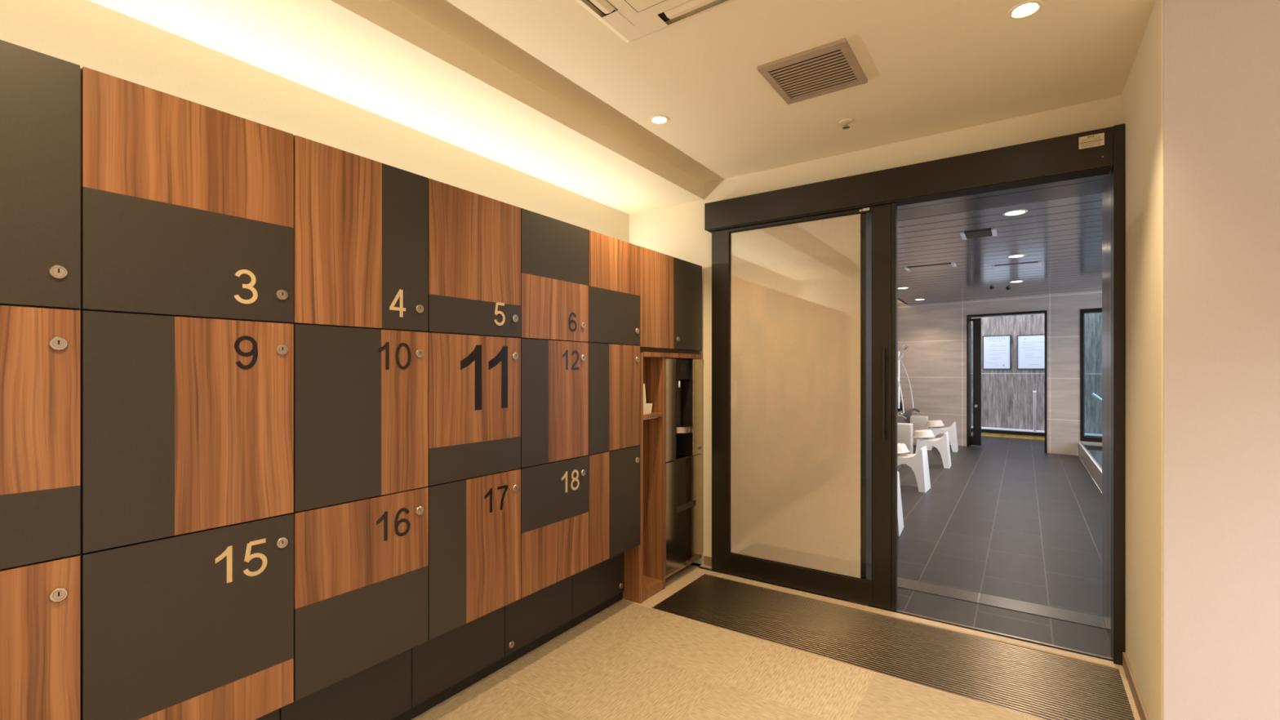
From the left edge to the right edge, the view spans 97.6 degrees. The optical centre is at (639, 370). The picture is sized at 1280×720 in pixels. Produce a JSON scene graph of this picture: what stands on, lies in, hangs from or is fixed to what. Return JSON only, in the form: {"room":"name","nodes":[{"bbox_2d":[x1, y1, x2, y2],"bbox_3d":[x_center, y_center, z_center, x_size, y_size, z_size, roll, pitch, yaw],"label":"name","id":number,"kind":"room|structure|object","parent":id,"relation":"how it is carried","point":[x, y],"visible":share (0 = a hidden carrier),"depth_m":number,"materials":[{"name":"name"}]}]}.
{"room":"changing room","nodes":[
{"label":"changing room","id":0,"kind":"room"},
{"bbox_2d":[0,0,629,242],"bbox_3d":[-1.185,-0.050,2.416,0.120,2.600,3.752,0,0,34],"label":"wall","id":1,"kind":"structure","parent":0,"point":[87,33],"depth_m":2.03,"materials":[{"name":"beige paint"}]},
{"bbox_2d":[636,246,702,350],"bbox_3d":[-0.042,-0.395,3.448,0.598,0.538,0.694,0,0,34],"label":"upper cabinet","id":2,"kind":"object","parent":1,"relation":"attached to","point":[671,287],"visible":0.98,"depth_m":3.24,"materials":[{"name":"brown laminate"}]},
{"bbox_2d":[88,0,703,213],"bbox_3d":[-0.892,-1.198,2.215,0.591,0.205,3.752,0,0,34],"label":"ceiling","id":3,"kind":"structure","parent":0,"point":[380,57],"depth_m":2.16,"materials":[{"name":"beige paint"}]},
{"bbox_2d":[391,0,1155,183],"bbox_3d":[1.164,-1.250,0.808,4.392,0.100,3.752,0,0,34],"label":"ceiling","id":4,"kind":"structure","parent":0,"point":[930,67],"depth_m":2.19,"materials":[{"name":"beige paint"}]},
{"bbox_2d":[574,0,733,43],"bbox_3d":[0.077,-1.189,1.396,0.950,0.022,0.950,0,0,34],"label":"air conditioner","id":5,"kind":"object","parent":4,"relation":"attached to","point":[632,20],"visible":1,"depth_m":1.85,"materials":[{"name":"plastic"}]},
{"bbox_2d":[648,115,669,124],"bbox_3d":[0.092,-1.198,2.682,0.096,0.003,0.096,0,0,34],"label":"recessed light","id":6,"kind":"object","parent":4,"relation":"in","point":[657,119],"visible":1,"depth_m":2.68,"materials":[{"name":"plastic"}]},
{"bbox_2d":[757,37,867,104],"bbox_3d":[0.701,-1.193,2.261,0.337,0.014,0.351,0,0,34],"label":"ceiling vent","id":7,"kind":"object","parent":4,"relation":"in","point":[833,66],"visible":1,"depth_m":2.24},
{"bbox_2d":[840,119,852,128],"bbox_3d":[0.995,-1.185,2.703,0.060,0.031,0.060,0,0,34],"label":"sprinkler","id":8,"kind":"object","parent":4,"relation":"attached to","point":[845,122],"visible":1,"depth_m":2.69,"materials":[{"name":"metal"}]},
{"bbox_2d":[1007,0,1043,19],"bbox_3d":[1.282,-1.198,1.864,0.100,0.003,0.100,0,0,34],"label":"recessed light","id":9,"kind":"object","parent":4,"relation":"in","point":[1026,9],"visible":1,"depth_m":1.86,"materials":[{"name":"plastic"}]},
{"bbox_2d":[411,435,1140,719],"bbox_3d":[7.084,1.288,6.553,16.078,0.084,19.922,0,0,34],"label":"floor","id":10,"kind":"structure","parent":0,"point":[628,660],"depth_m":2.66,"materials":[{"name":"carpet"}]},
{"bbox_2d":[254,708,279,719],"bbox_3d":[-1.377,1.092,1.596,0.486,0.316,0.439,0,0,34],"label":"base cabinet","id":11,"kind":"object","parent":10,"relation":"on","point":[274,715],"visible":0.02,"depth_m":1.62,"materials":[{"name":"grey laminate"}]},
{"bbox_2d":[79,512,293,719],"bbox_3d":[-1.333,0.667,1.560,0.598,0.531,0.430,0,0,34],"label":"locker","id":12,"kind":"object","parent":11,"relation":"on","point":[199,624],"visible":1,"depth_m":1.38,"materials":[{"name":"grey laminate"}]},
{"bbox_2d":[80,310,293,553],"bbox_3d":[-1.333,0.135,1.560,0.598,0.532,0.430,0,0,34],"label":"locker","id":13,"kind":"object","parent":12,"relation":"on","point":[187,424],"visible":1,"depth_m":1.36,"materials":[{"name":"grey laminate"}]},
{"bbox_2d":[79,66,293,323],"bbox_3d":[-1.333,-0.398,1.560,0.598,0.531,0.430,0,0,34],"label":"locker","id":14,"kind":"object","parent":13,"relation":"on","point":[187,206],"visible":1,"depth_m":1.36,"materials":[{"name":"grey laminate"}]},
{"bbox_2d":[280,648,411,719],"bbox_3d":[-1.133,1.092,1.953,0.486,0.316,0.428,0,0,34],"label":"base cabinet","id":15,"kind":"object","parent":10,"relation":"on","point":[382,691],"visible":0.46,"depth_m":1.86,"materials":[{"name":"grey laminate"}]},
{"bbox_2d":[290,486,428,701],"bbox_3d":[-1.090,0.667,1.916,0.598,0.531,0.430,0,0,34],"label":"locker","id":16,"kind":"object","parent":15,"relation":"on","point":[361,566],"visible":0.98,"depth_m":1.73,"materials":[{"name":"grey laminate"}]},
{"bbox_2d":[293,324,428,511],"bbox_3d":[-1.090,0.135,1.916,0.598,0.532,0.430,0,0,34],"label":"locker","id":17,"kind":"object","parent":16,"relation":"on","point":[361,395],"visible":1,"depth_m":1.72,"materials":[{"name":"grey laminate"}]},
{"bbox_2d":[289,134,428,332],"bbox_3d":[-1.090,-0.398,1.916,0.598,0.531,0.430,0,0,34],"label":"locker","id":18,"kind":"object","parent":17,"relation":"on","point":[361,224],"visible":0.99,"depth_m":1.73,"materials":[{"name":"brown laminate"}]},
{"bbox_2d":[409,606,504,719],"bbox_3d":[-0.890,1.092,2.308,0.486,0.316,0.431,0,0,34],"label":"base cabinet","id":19,"kind":"object","parent":10,"relation":"on","point":[444,665],"visible":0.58,"depth_m":2.15,"materials":[{"name":"grey laminate"}]},
{"bbox_2d":[426,468,520,639],"bbox_3d":[-0.847,0.667,2.272,0.598,0.531,0.430,0,0,34],"label":"locker","id":20,"kind":"object","parent":19,"relation":"on","point":[474,523],"visible":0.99,"depth_m":2.08,"materials":[{"name":"grey laminate"}]},
{"bbox_2d":[428,332,520,485],"bbox_3d":[-0.847,0.135,2.272,0.598,0.532,0.430,0,0,34],"label":"locker","id":21,"kind":"object","parent":20,"relation":"on","point":[474,381],"visible":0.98,"depth_m":2.08,"materials":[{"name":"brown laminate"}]},
{"bbox_2d":[425,177,520,337],"bbox_3d":[-0.847,-0.398,2.272,0.598,0.531,0.430,0,0,34],"label":"locker","id":22,"kind":"object","parent":21,"relation":"on","point":[474,239],"visible":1,"depth_m":2.08,"materials":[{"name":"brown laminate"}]},
{"bbox_2d":[502,575,572,666],"bbox_3d":[-0.644,1.092,2.660,0.493,0.316,0.428,0,0,34],"label":"base cabinet","id":23,"kind":"object","parent":10,"relation":"on","point":[532,620],"visible":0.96,"depth_m":2.51,"materials":[{"name":"grey laminate"}]},
{"bbox_2d":[520,455,588,598],"bbox_3d":[-0.604,0.667,2.627,0.598,0.531,0.430,0,0,34],"label":"locker","id":24,"kind":"object","parent":23,"relation":"on","point":[554,495],"visible":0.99,"depth_m":2.44,"materials":[{"name":"grey laminate"}]},
{"bbox_2d":[520,338,588,467],"bbox_3d":[-0.604,0.135,2.627,0.598,0.532,0.430,0,0,34],"label":"locker","id":25,"kind":"object","parent":24,"relation":"on","point":[554,374],"visible":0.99,"depth_m":2.44,"materials":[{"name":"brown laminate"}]},
{"bbox_2d":[517,208,588,342],"bbox_3d":[-0.604,-0.398,2.627,0.598,0.531,0.430,0,0,34],"label":"locker","id":26,"kind":"object","parent":25,"relation":"on","point":[554,253],"visible":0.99,"depth_m":2.44,"materials":[{"name":"grey laminate"}]},
{"bbox_2d":[570,551,624,628],"bbox_3d":[-0.403,1.092,3.013,0.493,0.316,0.427,0,0,34],"label":"base cabinet","id":27,"kind":"object","parent":10,"relation":"on","point":[596,588],"visible":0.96,"depth_m":2.86,"materials":[{"name":"grey laminate"}]},
{"bbox_2d":[587,445,639,567],"bbox_3d":[-0.360,0.667,2.982,0.598,0.531,0.430,0,0,34],"label":"locker","id":28,"kind":"object","parent":27,"relation":"on","point":[614,476],"visible":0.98,"depth_m":2.80,"materials":[{"name":"grey laminate"}]},
{"bbox_2d":[588,342,639,454],"bbox_3d":[-0.360,0.135,2.982,0.598,0.532,0.430,0,0,34],"label":"locker","id":29,"kind":"object","parent":28,"relation":"on","point":[614,370],"visible":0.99,"depth_m":2.80,"materials":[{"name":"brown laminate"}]},
{"bbox_2d":[585,230,639,345],"bbox_3d":[-0.360,-0.398,2.982,0.598,0.531,0.430,0,0,34],"label":"locker","id":30,"kind":"object","parent":29,"relation":"on","point":[614,264],"visible":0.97,"depth_m":2.80,"materials":[{"name":"grey laminate"}]},
{"bbox_2d":[622,346,702,604],"bbox_3d":[0.054,0.563,3.386,0.363,1.374,0.700,0,0,34],"label":"shelf niche","id":31,"kind":"object","parent":10,"relation":"on","point":[645,562],"visible":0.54,"depth_m":3.20,"materials":[{"name":"brown wood"}]},
{"bbox_2d":[643,383,652,414],"bbox_3d":[0.020,0.158,3.104,0.038,0.168,0.134,0,0,34],"label":"card holder","id":32,"kind":"object","parent":31,"relation":"on","point":[647,407],"visible":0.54,"depth_m":3.08,"materials":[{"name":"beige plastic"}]},
{"bbox_2d":[665,358,702,577],"bbox_3d":[0.121,0.580,3.500,0.445,1.300,0.447,0,0,34],"label":"water cooler","id":33,"kind":"object","parent":10,"relation":"on","point":[683,377],"visible":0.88,"depth_m":3.41,"materials":[{"name":"metal"}]},
{"bbox_2d":[675,424,692,433],"bbox_3d":[0.254,0.359,3.421,0.135,0.035,0.188,0,0,34],"label":"drip tray","id":34,"kind":"object","parent":33,"relation":"on","point":[680,428],"depth_m":3.36,"materials":[{"name":"metal"}]},
{"bbox_2d":[650,573,1136,719],"bbox_3d":[1.032,1.264,2.644,1.950,0.031,0.610,0,0,34],"label":"floor mat","id":35,"kind":"object","parent":10,"relation":"in","point":[1037,684],"depth_m":2.49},
{"bbox_2d":[897,471,903,536],"bbox_3d":[1.855,1.028,4.450,0.413,0.445,0.300,0,0,31],"label":"stool","id":36,"kind":"object","parent":10,"relation":"on","point":[900,513],"visible":0.1,"depth_m":4.34,"materials":[{"name":"white plastic"}]},
{"bbox_2d":[897,408,911,423],"bbox_3d":[2.692,0.965,6.992,0.257,0.570,6.780,0,0,34],"label":"countertop","id":37,"kind":"structure","parent":10,"relation":"on","point":[900,419],"depth_m":9.23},
{"bbox_2d":[897,411,907,417],"bbox_3d":[3.758,0.648,8.092,0.199,0.095,0.361,0,0,34],"label":"faucet","id":38,"kind":"object","parent":37,"relation":"attached to","point":[899,414],"visible":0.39,"depth_m":8.07,"materials":[{"name":"silver metal"}]},
{"bbox_2d":[900,396,904,410],"bbox_3d":[4.439,0.567,9.491,0.063,0.227,0.067,0,0,-14],"label":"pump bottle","id":39,"kind":"object","parent":37,"relation":"on","point":[901,406],"visible":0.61,"depth_m":9.47,"materials":[{"name":"black plastic"}]},
{"bbox_2d":[906,406,919,412],"bbox_3d":[4.504,0.648,9.217,0.199,0.095,0.361,0,0,34],"label":"faucet","id":40,"kind":"object","parent":37,"relation":"attached to","point":[908,409],"visible":0.99,"depth_m":9.18,"materials":[{"name":"silver metal"}]},
{"bbox_2d":[897,422,912,453],"bbox_3d":[3.748,1.005,8.002,0.255,0.490,0.180,0,0,34],"label":"caddy","id":41,"kind":"object","parent":10,"relation":"on","point":[904,430],"visible":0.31,"depth_m":7.90,"materials":[{"name":"beige plastic"}]},
{"bbox_2d":[897,445,930,493],"bbox_3d":[2.838,1.028,5.958,0.413,0.445,0.300,0,0,37],"label":"stool","id":42,"kind":"object","parent":10,"relation":"on","point":[918,462],"visible":0.68,"depth_m":5.79,"materials":[{"name":"beige plastic"}]},
{"bbox_2d":[897,443,909,453],"bbox_3d":[2.739,0.839,6.002,0.273,0.113,0.275,0,0,40],"label":"bowl","id":43,"kind":"object","parent":42,"relation":"on","point":[901,447],"visible":0.4,"depth_m":5.90,"materials":[{"name":"beige plastic"}]},
{"bbox_2d":[910,415,928,445],"bbox_3d":[4.640,1.005,9.306,0.255,0.490,0.180,0,0,34],"label":"caddy","id":44,"kind":"object","parent":10,"relation":"on","point":[919,422],"visible":0.44,"depth_m":9.24,"materials":[{"name":"beige plastic"}]},
{"bbox_2d":[915,431,951,468],"bbox_3d":[3.843,1.028,7.355,0.413,0.445,0.300,0,0,33],"label":"stool","id":45,"kind":"object","parent":10,"relation":"on","point":[942,444],"visible":0.85,"depth_m":7.20,"materials":[{"name":"beige plastic"}]},
{"bbox_2d":[911,429,934,438],"bbox_3d":[3.744,0.839,7.399,0.273,0.113,0.275,0,0,40],"label":"bowl","id":46,"kind":"object","parent":45,"relation":"on","point":[923,433],"visible":1,"depth_m":7.31,"materials":[{"name":"beige plastic"}]},
{"bbox_2d":[927,422,958,452],"bbox_3d":[4.743,1.028,8.775,0.413,0.445,0.300,0,0,33],"label":"stool","id":47,"kind":"object","parent":10,"relation":"on","point":[952,429],"visible":0.8,"depth_m":8.62,"materials":[{"name":"beige plastic"}]},
{"bbox_2d":[924,420,944,426],"bbox_3d":[4.643,0.839,8.819,0.273,0.113,0.275,0,0,40],"label":"bowl","id":48,"kind":"object","parent":47,"relation":"on","point":[931,423],"visible":1,"depth_m":8.73,"materials":[{"name":"beige plastic"}]},
{"bbox_2d":[897,577,1106,629],"bbox_3d":[1.873,1.249,3.062,1.027,0.003,0.174,0,0,34],"label":"drain cover","id":49,"kind":"object","parent":10,"relation":"on","point":[1068,615],"visible":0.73,"depth_m":3.00,"materials":[{"name":"metal"}]},
{"bbox_2d":[971,312,1102,434],"bbox_3d":[8.061,0.000,9.948,7.700,2.600,0.200,0,0,44],"label":"wall","id":50,"kind":"structure","parent":10,"relation":"on","point":[1006,399],"depth_m":10.60,"materials":[{"name":"wood"}]},
{"bbox_2d":[982,334,1011,368],"bbox_3d":[6.922,-0.346,10.870,0.470,0.657,0.027,0,0,44],"label":"framed notice","id":51,"kind":"object","parent":50,"relation":"attached to","point":[997,349],"visible":1,"depth_m":10.86,"materials":[{"name":"paper"}]},
{"bbox_2d":[986,337,1006,365],"bbox_3d":[6.915,-0.356,10.867,0.342,0.544,0.001,0,0,44],"label":"print","id":52,"kind":"object","parent":51,"relation":"attached to","point":[996,348],"depth_m":10.87},
{"bbox_2d":[971,373,1039,373],"bbox_3d":[7.989,0.065,9.873,7.700,0.010,0.008,0,0,44],"label":"strip","id":53,"kind":"object","parent":50,"relation":"attached to","point":[971,373],"visible":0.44,"depth_m":10.73,"materials":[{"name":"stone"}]},
{"bbox_2d":[1017,333,1044,368],"bbox_3d":[7.338,-0.342,10.472,0.480,0.647,0.027,0,0,44],"label":"framed notice","id":54,"kind":"object","parent":50,"relation":"attached to","point":[1030,348],"visible":0.97,"depth_m":10.48,"materials":[{"name":"paper"}]},
{"bbox_2d":[1022,342,1044,364],"bbox_3d":[7.341,-0.351,10.459,0.408,0.498,0.001,0,0,44],"label":"print","id":55,"kind":"object","parent":54,"relation":"attached to","point":[1033,353],"depth_m":10.45},
{"bbox_2d":[971,426,1102,439],"bbox_3d":[7.867,1.188,9.746,7.700,0.145,0.340,0,0,44],"label":"stone ledge","id":56,"kind":"object","parent":10,"relation":"on","point":[985,431],"visible":0.22,"depth_m":10.41,"materials":[{"name":"brown stone"}]},
{"bbox_2d":[1032,391,1036,431],"bbox_3d":[7.230,0.745,10.259,0.052,0.740,0.052,0,0,34],"label":"post","id":57,"kind":"object","parent":56,"relation":"on","point":[1034,392],"visible":1,"depth_m":10.24,"materials":[{"name":"metal"}]},
{"bbox_2d":[1078,441,1102,492],"bbox_3d":[5.105,1.157,5.025,1.432,0.226,6.660,0,0,34],"label":"tub","id":58,"kind":"object","parent":10,"relation":"on","point":[1091,455],"visible":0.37,"depth_m":6.94,"materials":[{"name":"stone"}]},
{"bbox_2d":[1091,392,1102,401],"bbox_3d":[7.638,0.817,9.208,0.336,0.886,0.044,0,0,34],"label":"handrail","id":59,"kind":"object","parent":10,"relation":"on","point":[1095,395],"visible":0.21,"depth_m":9.25,"materials":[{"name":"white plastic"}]},
{"bbox_3d":[-1.623,1.092,1.237,0.486,0.316,0.431,0,0,34],"label":"cabinet","id":60,"kind":"object","parent":10,"relation":"on","visible":0},
{"bbox_2d":[0,554,79,719],"bbox_3d":[-1.577,0.667,1.205,0.598,0.531,0.430,0,0,34],"label":"locker","id":61,"kind":"object","parent":60,"relation":"on","point":[40,601],"visible":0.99,"depth_m":1.17,"materials":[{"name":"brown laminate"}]},
{"bbox_2d":[0,305,79,569],"bbox_3d":[-1.577,0.135,1.205,0.598,0.532,0.430,0,0,34],"label":"locker","id":62,"kind":"object","parent":61,"relation":"on","point":[40,347],"visible":1,"depth_m":1.17,"materials":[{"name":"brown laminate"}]},
{"bbox_2d":[0,40,79,310],"bbox_3d":[-1.577,-0.398,1.205,0.598,0.531,0.430,0,0,34],"label":"locker","id":63,"kind":"object","parent":62,"relation":"on","point":[40,92],"visible":0.99,"depth_m":1.17,"materials":[{"name":"grey laminate"}]},
{"bbox_2d":[629,94,1122,564],"bbox_3d":[1.088,-0.050,3.279,2.898,2.600,0.240,0,0,34],"label":"wall","id":64,"kind":"structure","parent":0,"point":[677,231],"depth_m":3.27,"materials":[{"name":"beige paint"}]},
{"bbox_2d":[703,555,711,566],"bbox_3d":[0.443,1.220,3.568,0.080,0.060,0.010,0,0,34],"label":"baseboard","id":65,"kind":"structure","parent":64,"relation":"attached to","point":[707,560],"depth_m":3.57,"materials":[{"name":"beige wood"}]},
{"bbox_2d":[711,203,897,611],"bbox_3d":[0.880,0.196,3.181,1.059,2.116,0.085,0,0,34],"label":"sliding door","id":66,"kind":"structure","parent":64,"relation":"in","point":[786,295],"depth_m":3.17,"materials":[{"name":"brown metal"}]},
{"bbox_2d":[861,212,871,580],"bbox_3d":[1.272,0.172,3.136,0.047,2.156,0.268,0,0,34],"label":"door handle","id":67,"kind":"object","parent":66,"relation":"attached to","point":[866,218],"depth_m":3.02,"materials":[{"name":"brown metal"}]},
{"bbox_2d":[698,565,1112,661],"bbox_3d":[1.214,1.272,2.986,2.030,0.055,0.013,0,0,34],"label":"trim","id":68,"kind":"structure","parent":64,"relation":"attached to","point":[1059,647],"depth_m":2.71,"materials":[{"name":"metal"}]},
{"bbox_2d":[704,123,1124,665],"bbox_3d":[1.250,0.105,2.960,1.990,2.290,0.101,0,0,34],"label":"door frame","id":69,"kind":"structure","parent":64,"relation":"attached to","point":[1089,153],"depth_m":2.56,"materials":[{"name":"brown metal"}]},
{"bbox_2d":[1080,135,1102,146],"bbox_3d":[1.951,-0.991,2.419,0.078,0.042,0.001,0,0,34],"label":"sign","id":70,"kind":"object","parent":69,"relation":"attached to","point":[1085,140],"depth_m":2.42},
{"bbox_2d":[897,171,1111,220],"bbox_3d":[1.787,-0.911,2.938,1.030,0.010,0.477,0,0,34],"label":"trim","id":71,"kind":"structure","parent":64,"relation":"attached to","point":[1091,184],"depth_m":2.94,"materials":[{"name":"metal"}]},
{"bbox_2d":[897,191,1102,304],"bbox_3d":[4.439,-1.160,5.963,3.910,0.020,7.512,0,0,34],"label":"ceiling","id":72,"kind":"structure","parent":0,"point":[1064,233],"depth_m":5.40,"materials":[{"name":"metal"}]},
{"bbox_2d":[904,262,955,271],"bbox_3d":[3.220,-1.144,6.218,0.490,0.012,0.210,0,0,34],"label":"ceiling vent","id":73,"kind":"object","parent":72,"relation":"in","point":[951,264],"visible":1,"depth_m":6.22,"materials":[{"name":"metal"}]},
{"bbox_2d":[960,228,996,239],"bbox_3d":[2.847,-1.144,4.710,0.252,0.012,0.260,0,0,34],"label":"ceiling vent","id":74,"kind":"object","parent":72,"relation":"in","point":[992,232],"visible":1,"depth_m":4.69,"materials":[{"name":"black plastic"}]},
{"bbox_2d":[1002,209,1027,216],"bbox_3d":[2.738,-1.149,4.088,0.156,0.003,0.156,0,0,34],"label":"recessed light","id":75,"kind":"object","parent":72,"relation":"in","point":[1015,212],"visible":1,"depth_m":4.08,"materials":[{"name":"plastic"}]},
{"bbox_2d":[1007,254,1025,257],"bbox_3d":[3.792,-1.149,5.645,0.156,0.003,0.156,0,0,34],"label":"recessed light","id":76,"kind":"object","parent":72,"relation":"in","point":[1014,255],"visible":1,"depth_m":5.63,"materials":[{"name":"plastic"}]},
{"bbox_2d":[991,261,1041,269],"bbox_3d":[4.115,-1.144,6.127,0.450,0.012,0.210,0,0,34],"label":"ceiling vent","id":77,"kind":"object","parent":72,"relation":"in","point":[1039,263],"visible":1,"depth_m":6.12,"materials":[{"name":"metal"}]},
{"bbox_2d":[897,289,1102,477],"bbox_3d":[5.947,0.100,8.753,4.700,2.900,0.150,0,0,44],"label":"wall","id":78,"kind":"structure","parent":0,"point":[934,360],"depth_m":9.26,"materials":[{"name":"beige tile"}]},
{"bbox_2d":[966,310,1047,453],"bbox_3d":[5.812,0.172,8.883,1.073,2.155,0.170,0,0,44],"label":"door frame","id":79,"kind":"structure","parent":78,"relation":"in","point":[1042,312],"depth_m":9.18,"materials":[{"name":"brown metal"}]},
{"bbox_2d":[969,318,981,445],"bbox_3d":[5.492,0.190,9.175,0.160,2.080,0.070,0,0,44],"label":"door","id":80,"kind":"structure","parent":79,"relation":"attached to","point":[975,440],"depth_m":9.15,"materials":[{"name":"brown metal"}]},
{"bbox_2d":[1080,307,1102,442],"bbox_3d":[7.015,0.070,7.702,1.504,1.920,0.130,0,0,44],"label":"window","id":81,"kind":"structure","parent":78,"relation":"in","point":[1082,437],"depth_m":8.16,"materials":[{"name":"brown metal"}]},
{"bbox_2d":[1122,0,1163,719],"bbox_3d":[1.921,-0.050,2.054,0.140,2.600,0.840,0,0,34],"label":"wall","id":82,"kind":"structure","parent":0,"point":[1143,92],"depth_m":1.97,"materials":[{"name":"beige paint"}]},
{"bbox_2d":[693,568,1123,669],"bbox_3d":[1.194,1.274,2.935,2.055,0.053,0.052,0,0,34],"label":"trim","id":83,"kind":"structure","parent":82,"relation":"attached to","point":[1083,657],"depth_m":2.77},
{"bbox_2d":[1102,172,1111,643],"bbox_3d":[2.216,0.172,2.648,0.006,2.156,0.470,0,0,34],"label":"trim","id":84,"kind":"structure","parent":82,"relation":"attached to","point":[1106,193],"depth_m":2.67,"materials":[{"name":"metal"}]},
{"bbox_2d":[1122,652,1149,719],"bbox_3d":[1.831,1.219,2.055,0.010,0.062,0.740,0,0,34],"label":"baseboard","id":85,"kind":"structure","parent":82,"relation":"attached to","point":[1140,707],"depth_m":2.11,"materials":[{"name":"beige wood"}]},
{"bbox_2d":[1163,0,1279,719],"bbox_3d":[2.604,-0.050,1.097,2.341,2.600,0.048,0,0,34],"label":"wall","id":86,"kind":"structure","parent":0,"point":[1221,58],"depth_m":1.67,"materials":[{"name":"beige paint"}]},
{"bbox_3d":[2.551,-0.100,7.125,0.120,2.700,7.760,0,0,34],"label":"wall","id":87,"kind":"structure","parent":0,"visible":0},
{"bbox_2d":[897,343,904,413],"bbox_3d":[3.641,0.102,8.185,0.463,1.059,0.198,0,0,6],"label":"shower","id":88,"kind":"object","parent":87,"relation":"attached to","point":[897,344],"visible":0.3,"depth_m":8.24,"materials":[{"name":"silver metal"}]},
{"bbox_2d":[897,344,913,408],"bbox_3d":[4.339,0.102,9.256,0.409,1.059,0.188,0,0,1],"label":"shower","id":89,"kind":"object","parent":87,"relation":"attached to","point":[904,347],"visible":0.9,"depth_m":9.24,"materials":[{"name":"silver metal"}]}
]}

